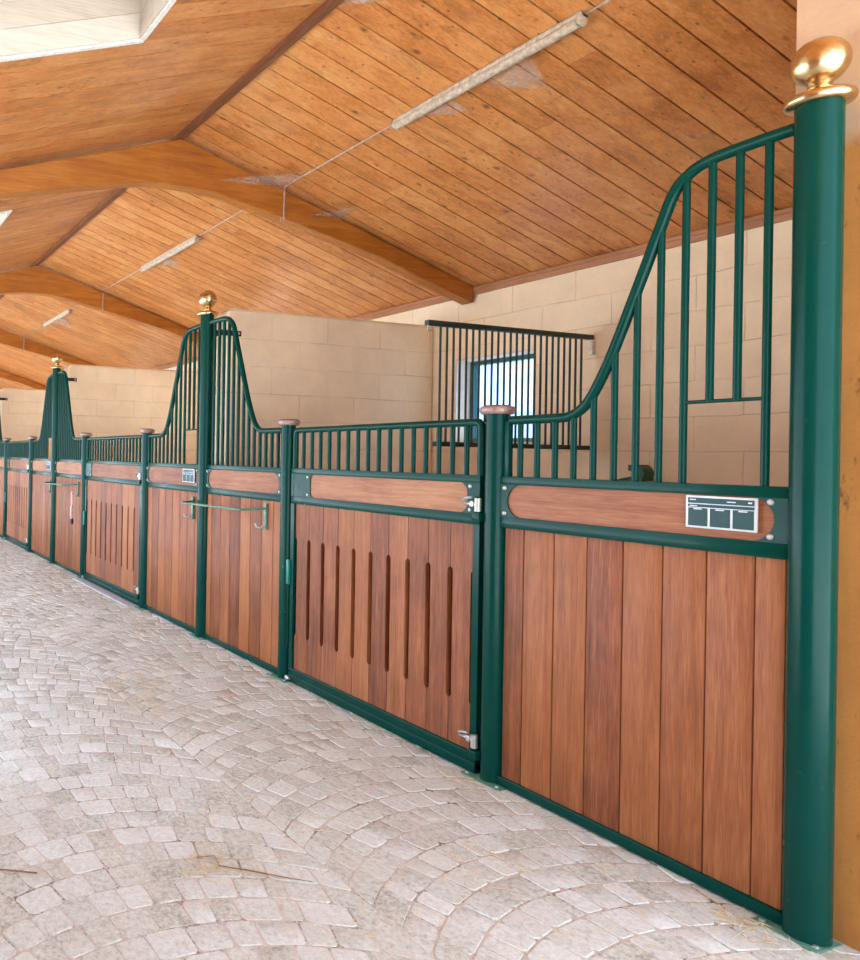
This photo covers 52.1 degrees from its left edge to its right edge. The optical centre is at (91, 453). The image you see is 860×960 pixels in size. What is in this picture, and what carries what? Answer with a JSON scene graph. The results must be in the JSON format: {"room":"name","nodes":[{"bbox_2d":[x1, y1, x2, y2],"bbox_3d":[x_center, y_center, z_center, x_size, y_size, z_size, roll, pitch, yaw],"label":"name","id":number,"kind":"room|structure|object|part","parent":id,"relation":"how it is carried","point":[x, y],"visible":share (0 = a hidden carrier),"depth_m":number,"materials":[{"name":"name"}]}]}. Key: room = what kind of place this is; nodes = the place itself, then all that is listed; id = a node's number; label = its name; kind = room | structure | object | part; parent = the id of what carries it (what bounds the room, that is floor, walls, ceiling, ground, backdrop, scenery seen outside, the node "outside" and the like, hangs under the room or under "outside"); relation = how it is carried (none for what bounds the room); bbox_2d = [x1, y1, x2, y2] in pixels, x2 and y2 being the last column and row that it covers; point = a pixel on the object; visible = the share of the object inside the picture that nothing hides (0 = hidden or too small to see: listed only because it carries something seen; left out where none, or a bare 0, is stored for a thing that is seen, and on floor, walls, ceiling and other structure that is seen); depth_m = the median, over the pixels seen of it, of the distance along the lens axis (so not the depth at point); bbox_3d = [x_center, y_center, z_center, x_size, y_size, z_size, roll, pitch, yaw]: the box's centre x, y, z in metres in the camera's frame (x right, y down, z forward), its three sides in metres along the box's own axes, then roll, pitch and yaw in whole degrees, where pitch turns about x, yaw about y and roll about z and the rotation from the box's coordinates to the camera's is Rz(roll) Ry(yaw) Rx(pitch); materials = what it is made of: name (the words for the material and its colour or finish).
{"room":"farm building","nodes":[
{"label":"farm building","id":0,"kind":"room"},
{"bbox_2d":[0,388,51,458],"bbox_3d":[-0.683,0.135,13.354,1.930,2.466,0.185,1,0,-19],"label":"wall partition","id":1,"kind":"structure","parent":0,"point":[21,415],"depth_m":13.07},
{"bbox_2d":[64,364,197,463],"bbox_3d":[0.569,0.150,9.769,1.930,2.466,0.185,1,0,-19],"label":"wall partition","id":2,"kind":"structure","parent":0,"point":[105,401],"depth_m":9.62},
{"bbox_2d":[214,308,432,472],"bbox_3d":[1.866,0.165,6.052,1.930,2.466,0.185,1,0,-19],"label":"wall partition","id":3,"kind":"structure","parent":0,"point":[316,371],"depth_m":5.96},
{"bbox_2d":[217,329,240,336],"bbox_3d":[1.014,-0.891,5.697,0.178,0.044,0.135,1,0,-19],"label":"strap","id":4,"kind":"object","parent":3,"relation":"attached to","point":[239,332],"visible":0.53,"depth_m":5.65,"materials":[{"name":"black metal"}]},
{"bbox_2d":[0,0,796,388],"bbox_3d":[-1.008,-1.685,9.280,5.690,0.962,19.792,1,0,-19],"label":"ceiling","id":5,"kind":"structure","parent":0,"point":[581,161],"depth_m":4.27,"materials":[{"name":"brown wood"}]},
{"bbox_2d":[0,210,11,225],"bbox_3d":[-1.461,-1.824,6.108,1.437,0.816,1.056,1,0,-19],"label":"window","id":6,"kind":"structure","parent":5,"relation":"attached to","point":[3,215],"depth_m":5.99,"materials":[{"name":"white wood"}]},
{"bbox_2d":[0,370,45,389],"bbox_3d":[-3.269,-1.597,15.434,5.440,1.069,0.110,1,0,-19],"label":"roof beam","id":7,"kind":"structure","parent":5,"relation":"attached to","point":[3,374],"depth_m":16.00,"materials":[{"name":"brown wood"}]},
{"bbox_2d":[0,329,96,365],"bbox_3d":[-2.066,-1.583,11.988,5.440,1.069,0.110,1,0,-19],"label":"roof beam","id":8,"kind":"structure","parent":5,"relation":"attached to","point":[9,339],"depth_m":12.32,"materials":[{"name":"brown wood"}]},
{"bbox_2d":[43,309,71,326],"bbox_3d":[-0.477,-1.857,10.492,0.062,0.063,1.200,1,0,-19],"label":"light","id":9,"kind":"object","parent":5,"relation":"attached to","point":[68,311],"visible":1,"depth_m":10.39,"materials":[{"name":"plastic"}]},
{"bbox_2d":[0,0,176,61],"bbox_3d":[-0.278,-1.810,2.718,1.437,0.816,1.016,1,0,-19],"label":"window","id":10,"kind":"structure","parent":5,"relation":"attached to","point":[28,28],"depth_m":3.28,"materials":[{"name":"white wood"}]},
{"bbox_2d":[0,266,197,345],"bbox_3d":[-0.847,-1.569,8.495,5.440,1.069,0.110,1,0,-19],"label":"roof beam","id":11,"kind":"structure","parent":5,"relation":"attached to","point":[34,280],"depth_m":8.67,"materials":[{"name":"brown wood"}]},
{"bbox_2d":[99,269,139,311],"bbox_3d":[0.297,-1.746,8.203,0.070,0.255,1.188,1,0,-19],"label":"cable","id":12,"kind":"object","parent":11,"relation":"attached to","point":[139,269],"visible":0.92,"depth_m":8.37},
{"bbox_2d":[140,235,200,271],"bbox_3d":[0.713,-1.843,7.084,0.062,0.063,1.200,1,0,-19],"label":"light","id":13,"kind":"object","parent":5,"relation":"attached to","point":[194,239],"visible":1,"depth_m":6.97,"materials":[{"name":"plastic"}]},
{"bbox_2d":[0,0,343,298],"bbox_3d":[-0.891,-2.131,9.319,0.044,0.050,19.800,1,0,-19],"label":"trim","id":14,"kind":"structure","parent":5,"relation":"attached to","point":[328,6],"depth_m":4.36,"materials":[{"name":"brown wood"}]},
{"bbox_2d":[198,210,243,235],"bbox_3d":[1.109,-1.859,5.972,0.011,0.011,1.160,1,0,-19],"label":"cable","id":15,"kind":"object","parent":5,"relation":"attached to","point":[242,210],"visible":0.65,"depth_m":6.14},
{"bbox_2d":[0,139,472,304],"bbox_3d":[0.363,-1.555,5.030,5.440,1.069,0.110,1,0,-19],"label":"roof beam","id":16,"kind":"structure","parent":5,"relation":"attached to","point":[176,165],"depth_m":5.12,"materials":[{"name":"brown wood"}]},
{"bbox_2d":[248,176,290,184],"bbox_3d":[1.112,-1.836,5.037,0.690,0.030,0.352,1,0,-19],"label":"cobweb","id":17,"kind":"object","parent":16,"relation":"attached to","point":[277,176],"visible":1,"depth_m":5.11,"materials":[{"name":"beige"}]},
{"bbox_2d":[280,124,391,220],"bbox_3d":[1.494,-1.732,4.776,0.070,0.255,1.108,1,0,-19],"label":"cable","id":18,"kind":"object","parent":16,"relation":"attached to","point":[387,127],"visible":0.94,"depth_m":4.90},
{"bbox_2d":[392,11,588,130],"bbox_3d":[1.884,-1.830,3.728,0.062,0.063,1.123,1,0,-19],"label":"light","id":19,"kind":"object","parent":5,"relation":"attached to","point":[578,20],"visible":1,"depth_m":3.59,"materials":[{"name":"plastic"}]},
{"bbox_2d":[503,67,538,86],"bbox_3d":[2.082,-1.790,3.669,0.280,0.085,0.330,1,0,-19],"label":"cobweb","id":20,"kind":"object","parent":5,"relation":"attached to","point":[530,78],"visible":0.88,"depth_m":3.65,"materials":[{"name":"beige"}]},
{"bbox_2d":[585,0,610,14],"bbox_3d":[2.595,-1.841,1.717,0.011,0.011,3.145,1,0,-19],"label":"cable","id":21,"kind":"object","parent":5,"relation":"attached to","point":[606,1],"visible":1,"depth_m":3.15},
{"bbox_2d":[0,537,859,959],"bbox_3d":[-2.147,1.343,8.883,3.919,0.034,19.923,1,0,-19],"label":"floor","id":22,"kind":"structure","parent":0,"point":[465,928],"depth_m":2.72,"materials":[{"name":"stone"}]},
{"bbox_2d":[0,417,3,537],"bbox_3d":[-1.518,0.164,12.474,0.046,2.361,1.036,1,0,-19],"label":"panel","id":23,"kind":"object","parent":22,"relation":"on","point":[1,440],"visible":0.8,"depth_m":12.23,"materials":[{"name":"green paint"}]},
{"bbox_3d":[-1.510,-0.586,12.499,0.037,0.861,0.971,1,0,-19],"label":"rail","id":24,"kind":"part","parent":23,"relation":"part of","materials":[{"name":"green paint"}]},
{"bbox_2d":[0,438,10,539],"bbox_3d":[-1.342,0.557,11.959,0.136,1.594,0.190,1,0,-19],"label":"post","id":25,"kind":"object","parent":22,"relation":"on","point":[6,440],"visible":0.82,"depth_m":11.91,"materials":[{"name":"green metal"}]},
{"bbox_2d":[0,869,36,873],"bbox_3d":[-0.272,1.343,2.450,0.197,0.012,0.009,1,0,5],"label":"twig","id":26,"kind":"object","parent":22,"relation":"on","point":[0,869],"visible":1,"depth_m":2.44,"materials":[{"name":"brown wood"}]},
{"bbox_2d":[24,436,36,552],"bbox_3d":[-0.831,0.563,10.495,0.136,1.594,0.190,1,0,-19],"label":"post","id":27,"kind":"object","parent":22,"relation":"on","point":[28,544],"visible":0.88,"depth_m":10.45,"materials":[{"name":"green metal"}]},
{"bbox_2d":[4,440,28,549],"bbox_3d":[-1.102,0.582,11.213,0.083,1.533,1.460,1,0,-19],"label":"gate","id":28,"kind":"object","parent":27,"relation":"attached to","point":[17,463],"visible":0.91,"depth_m":11.23,"materials":[{"name":"green paint"}]},
{"bbox_3d":[-1.073,-0.059,11.219,0.033,0.249,1.429,1,0,-19],"label":"rail","id":29,"kind":"part","parent":28,"relation":"part of","materials":[{"name":"green metal"}]},
{"bbox_2d":[30,374,52,560],"bbox_3d":[-0.640,0.174,9.960,0.046,2.361,1.051,1,0,-19],"label":"panel","id":30,"kind":"object","parent":22,"relation":"on","point":[41,500],"visible":0.84,"depth_m":9.93,"materials":[{"name":"green paint"}]},
{"bbox_3d":[-0.646,0.711,9.956,0.040,1.286,1.045,1,0,-19],"label":"steel frame","id":31,"kind":"part","parent":30,"relation":"part of","materials":[{"name":"green paint"}]},
{"bbox_3d":[-0.626,-0.576,9.966,0.037,0.861,1.043,1,0,-19],"label":"rail","id":32,"kind":"part","parent":30,"relation":"part of","materials":[{"name":"green metal"}]},
{"bbox_2d":[46,462,50,469],"bbox_3d":[-0.546,0.159,9.627,0.007,0.104,0.203,1,0,-19],"label":"sign","id":33,"kind":"object","parent":30,"relation":"attached to","point":[48,464],"visible":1,"depth_m":9.61,"materials":[{"name":"white plastic"}]},
{"bbox_2d":[42,479,78,496],"bbox_3d":[-0.420,0.406,9.013,0.192,0.188,1.169,1,0,-19],"label":"rack","id":34,"kind":"object","parent":30,"relation":"attached to","point":[49,482],"visible":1,"depth_m":8.52,"materials":[{"name":"metal"}]},
{"bbox_3d":[-0.418,0.356,9.002,0.185,0.035,1.138,1,0,-19],"label":"rod","id":35,"kind":"part","parent":34,"relation":"part of","materials":[{"name":"green metal"}]},
{"bbox_2d":[70,491,73,523],"bbox_3d":[-0.220,0.611,8.507,0.042,0.369,0.066,1,0,14],"label":"lead rope","id":36,"kind":"object","parent":34,"relation":"hanging from","point":[71,506],"visible":1,"depth_m":8.49,"materials":[{"name":"white fabric"}]},
{"bbox_3d":[-0.150,0.401,8.502,0.020,0.170,0.026,1,0,-19],"label":"mount plate","id":37,"kind":"part","parent":34,"relation":"part of","materials":[{"name":"green metal"}]},
{"bbox_2d":[47,353,62,563],"bbox_3d":[-0.451,0.064,9.431,0.160,2.600,0.190,1,0,-19],"label":"post","id":38,"kind":"object","parent":22,"relation":"on","point":[57,358],"visible":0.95,"depth_m":9.38,"materials":[{"name":"green metal"}]},
{"bbox_2d":[53,370,81,575],"bbox_3d":[-0.260,0.178,8.871,0.046,2.361,1.075,1,0,-19],"label":"panel","id":39,"kind":"object","parent":22,"relation":"on","point":[68,462],"visible":0.94,"depth_m":8.95,"materials":[{"name":"green paint"}]},
{"bbox_3d":[-0.267,0.716,8.871,0.040,1.286,1.075,1,0,-19],"label":"steel frame","id":40,"kind":"part","parent":39,"relation":"part of","materials":[{"name":"green paint"}]},
{"bbox_3d":[-0.247,-0.571,8.880,0.037,0.861,1.043,1,0,-19],"label":"rail","id":41,"kind":"part","parent":39,"relation":"part of","materials":[{"name":"green metal"}]},
{"bbox_2d":[75,433,91,577],"bbox_3d":[-0.078,0.572,8.338,0.136,1.594,0.190,1,0,-19],"label":"post","id":42,"kind":"object","parent":22,"relation":"on","point":[85,436],"visible":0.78,"depth_m":8.29,"materials":[{"name":"green metal"}]},
{"bbox_2d":[74,578,137,607],"bbox_3d":[0.114,1.364,7.507,0.102,0.014,1.562,1,0,-19],"label":"door sill","id":43,"kind":"structure","parent":22,"relation":"on","point":[85,582],"depth_m":7.37,"materials":[{"name":"concrete"}]},
{"bbox_2d":[135,428,154,610],"bbox_3d":[0.476,0.578,6.750,0.136,1.594,0.190,1,0,-19],"label":"post","id":44,"kind":"object","parent":22,"relation":"on","point":[145,432],"visible":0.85,"depth_m":6.70,"materials":[{"name":"green metal"}]},
{"bbox_2d":[82,435,141,605],"bbox_3d":[0.184,0.597,7.530,0.083,1.533,1.591,1,0,-19],"label":"gate","id":45,"kind":"object","parent":44,"relation":"attached to","point":[112,513],"visible":0.92,"depth_m":7.46,"materials":[{"name":"green paint"}]},
{"bbox_3d":[0.213,-0.044,7.536,0.033,0.249,1.560,1,0,-19],"label":"rail","id":46,"kind":"part","parent":45,"relation":"part of","materials":[{"name":"green metal"}]},
{"bbox_2d":[144,323,200,633],"bbox_3d":[0.663,0.189,6.226,0.046,2.361,1.016,1,0,-19],"label":"panel","id":47,"kind":"object","parent":22,"relation":"on","point":[171,536],"visible":0.88,"depth_m":6.18,"materials":[{"name":"green paint"}]},
{"bbox_3d":[0.657,0.727,6.226,0.040,1.286,1.016,1,0,-19],"label":"steel frame","id":48,"kind":"part","parent":47,"relation":"part of","materials":[{"name":"green paint"}]},
{"bbox_3d":[0.683,-0.560,6.215,0.037,0.861,0.971,1,0,-19],"label":"rail","id":49,"kind":"part","parent":47,"relation":"part of","materials":[{"name":"green metal"}]},
{"bbox_2d":[182,469,194,482],"bbox_3d":[0.751,0.174,5.910,0.007,0.104,0.203,1,0,-19],"label":"sign","id":50,"kind":"object","parent":47,"relation":"attached to","point":[188,474],"visible":1,"depth_m":5.90,"materials":[{"name":"white plastic"}]},
{"bbox_2d":[189,290,217,639],"bbox_3d":[0.847,0.080,5.714,0.160,2.600,0.190,1,0,-19],"label":"post","id":51,"kind":"object","parent":22,"relation":"on","point":[207,299],"visible":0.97,"depth_m":5.66,"materials":[{"name":"green metal"}]},
{"bbox_3d":[0.817,1.375,5.709,0.116,0.008,0.190,1,0,-19],"label":"plate","id":52,"kind":"part","parent":51,"relation":"part of","materials":[{"name":"green metal"}]},
{"bbox_2d":[203,316,281,673],"bbox_3d":[1.026,0.194,5.187,0.046,2.361,1.004,1,0,-19],"label":"panel","id":53,"kind":"object","parent":22,"relation":"on","point":[242,571],"visible":0.94,"depth_m":5.19,"materials":[{"name":"green paint"}]},
{"bbox_2d":[181,497,267,529],"bbox_3d":[0.862,0.411,5.342,0.192,0.188,1.071,1,0,-19],"label":"rack","id":54,"kind":"object","parent":53,"relation":"attached to","point":[191,502],"visible":1,"depth_m":4.95,"materials":[{"name":"metal"}]},
{"bbox_3d":[0.777,0.420,5.846,0.020,0.170,0.026,1,0,-19],"label":"mount plate","id":55,"kind":"part","parent":54,"relation":"part of","materials":[{"name":"green metal"}]},
{"bbox_3d":[0.863,0.361,5.331,0.184,0.035,1.042,1,0,-19],"label":"rod","id":56,"kind":"part","parent":54,"relation":"part of","materials":[{"name":"green metal"}]},
{"bbox_3d":[1.116,0.406,4.877,0.020,0.170,0.026,1,0,-19],"label":"mount plate","id":57,"kind":"part","parent":54,"relation":"part of","materials":[{"name":"green metal"}]},
{"bbox_3d":[1.019,0.731,5.187,0.040,1.286,1.004,1,0,-19],"label":"steel frame","id":58,"kind":"part","parent":53,"relation":"part of","materials":[{"name":"green paint"}]},
{"bbox_3d":[1.039,-0.556,5.197,0.037,0.861,0.971,1,0,-19],"label":"rail","id":59,"kind":"part","parent":53,"relation":"part of","materials":[{"name":"green metal"}]},
{"bbox_2d":[196,855,311,881],"bbox_3d":[0.522,1.355,2.480,0.376,0.012,0.046,1,0,25],"label":"twig","id":60,"kind":"object","parent":22,"relation":"on","point":[213,855],"visible":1,"depth_m":2.46,"materials":[{"name":"brown wood"}]},
{"bbox_2d":[266,419,299,682],"bbox_3d":[1.196,0.587,4.688,0.136,1.594,0.190,1,0,-19],"label":"post","id":61,"kind":"object","parent":22,"relation":"on","point":[288,425],"visible":0.82,"depth_m":4.64,"materials":[{"name":"green metal"}]},
{"bbox_3d":[1.175,1.379,4.683,0.116,0.008,0.190,1,0,-19],"label":"plate","id":62,"kind":"part","parent":61,"relation":"part of","materials":[{"name":"green metal"}]},
{"bbox_2d":[0,565,791,959],"bbox_3d":[-0.395,1.349,5.265,2.667,0.005,7.826,1,0,-19],"label":"litter","id":63,"kind":"object","parent":22,"relation":"on","point":[465,787],"visible":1,"depth_m":2.55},
{"bbox_2d":[460,405,515,790],"bbox_3d":[1.703,0.593,3.235,0.136,1.594,0.190,1,0,-19],"label":"post","id":64,"kind":"object","parent":22,"relation":"on","point":[489,752],"visible":0.91,"depth_m":3.19,"materials":[{"name":"green metal"}]},
{"bbox_2d":[284,419,485,773],"bbox_3d":[1.435,0.612,3.947,0.083,1.533,1.448,1,0,-19],"label":"gate","id":65,"kind":"object","parent":64,"relation":"attached to","point":[384,569],"visible":0.92,"depth_m":3.78,"materials":[{"name":"green paint"}]},
{"bbox_3d":[1.464,-0.029,3.953,0.033,0.249,1.416,1,0,-19],"label":"rail","id":66,"kind":"part","parent":65,"relation":"part of","materials":[{"name":"green metal"}]},
{"bbox_3d":[1.619,1.220,3.309,0.030,0.042,0.056,1,0,-19],"label":"latch handle","id":67,"kind":"part","parent":65,"relation":"part of","materials":[{"name":"metal"}]},
{"bbox_3d":[1.636,0.205,3.311,0.030,0.042,0.056,1,0,-19],"label":"latch handle","id":68,"kind":"part","parent":65,"relation":"part of","materials":[{"name":"metal"}]},
{"bbox_3d":[1.682,1.385,3.231,0.116,0.008,0.190,1,0,-19],"label":"plate","id":69,"kind":"part","parent":64,"relation":"part of","materials":[{"name":"green metal"}]},
{"bbox_2d":[496,123,793,924],"bbox_3d":[1.890,0.204,2.712,0.046,2.361,1.012,1,0,-19],"label":"panel","id":70,"kind":"object","parent":22,"relation":"on","point":[644,650],"visible":0.97,"depth_m":2.59,"materials":[{"name":"green paint"}]},
{"bbox_3d":[1.883,0.741,2.712,0.040,1.286,1.012,1,0,-19],"label":"steel frame","id":71,"kind":"part","parent":70,"relation":"part of","materials":[{"name":"green paint"}]},
{"bbox_3d":[1.910,-0.546,2.701,0.037,0.861,0.971,1,0,-19],"label":"rail","id":72,"kind":"part","parent":70,"relation":"part of","materials":[{"name":"green metal"}]},
{"bbox_2d":[686,495,757,532],"bbox_3d":[1.978,0.189,2.396,0.007,0.104,0.203,1,0,-19],"label":"sign","id":73,"kind":"object","parent":70,"relation":"attached to","point":[709,512],"visible":1,"depth_m":2.39,"materials":[{"name":"green plastic"}]},
{"bbox_2d":[750,36,858,953],"bbox_3d":[2.073,0.100,2.202,0.160,2.586,0.185,1,0,-19],"label":"post","id":74,"kind":"object","parent":22,"relation":"on","point":[818,112],"visible":0.99,"depth_m":2.15,"materials":[{"name":"green metal"}]},
{"bbox_3d":[2.039,1.389,2.207,0.116,0.008,0.163,1,0,-19],"label":"plate","id":75,"kind":"part","parent":74,"relation":"part of","materials":[{"name":"green metal"}]},
{"bbox_2d":[163,220,791,486],"bbox_3d":[1.555,0.041,10.182,0.200,2.711,19.800,1,0,-19],"label":"wall","id":76,"kind":"structure","parent":0,"point":[723,439],"depth_m":4.61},
{"bbox_2d":[150,207,791,368],"bbox_3d":[1.469,-1.270,10.146,0.030,0.057,19.800,1,0,-19],"label":"trim","id":77,"kind":"structure","parent":76,"relation":"attached to","point":[782,215],"depth_m":5.06,"materials":[{"name":"brown wood"}]},
{"bbox_2d":[454,349,535,442],"bbox_3d":[3.103,-0.405,5.753,0.192,0.670,0.730,1,0,-19],"label":"window","id":78,"kind":"structure","parent":76,"relation":"in","point":[469,362],"depth_m":6.07,"materials":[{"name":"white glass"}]},
{"bbox_2d":[425,320,594,449],"bbox_3d":[2.631,-0.406,4.755,1.359,0.750,0.038,1,0,-19],"label":"window grille","id":79,"kind":"object","parent":76,"relation":"in","point":[440,324],"visible":0.84,"depth_m":4.75,"materials":[{"name":"black iron"}]},
{"bbox_3d":[3.266,-0.687,4.968,0.029,0.090,0.024,1,0,-19],"label":"hinge plate","id":80,"kind":"part","parent":79,"relation":"part of","materials":[{"name":"silver metal"}]},
{"bbox_2d":[617,465,653,481],"bbox_3d":[3.315,0.131,4.697,0.090,0.119,0.242,1,0,-19],"label":"drinker","id":81,"kind":"object","parent":76,"relation":"attached to","point":[646,473],"visible":0.48,"depth_m":4.59,"materials":[{"name":"green plastic"}]},
{"bbox_2d":[796,0,859,951],"bbox_3d":[3.094,-0.249,2.485,1.978,3.325,0.294,1,0,-19],"label":"wall","id":82,"kind":"structure","parent":0,"point":[815,18],"depth_m":2.16,"materials":[{"name":"beige paint"}]}
]}

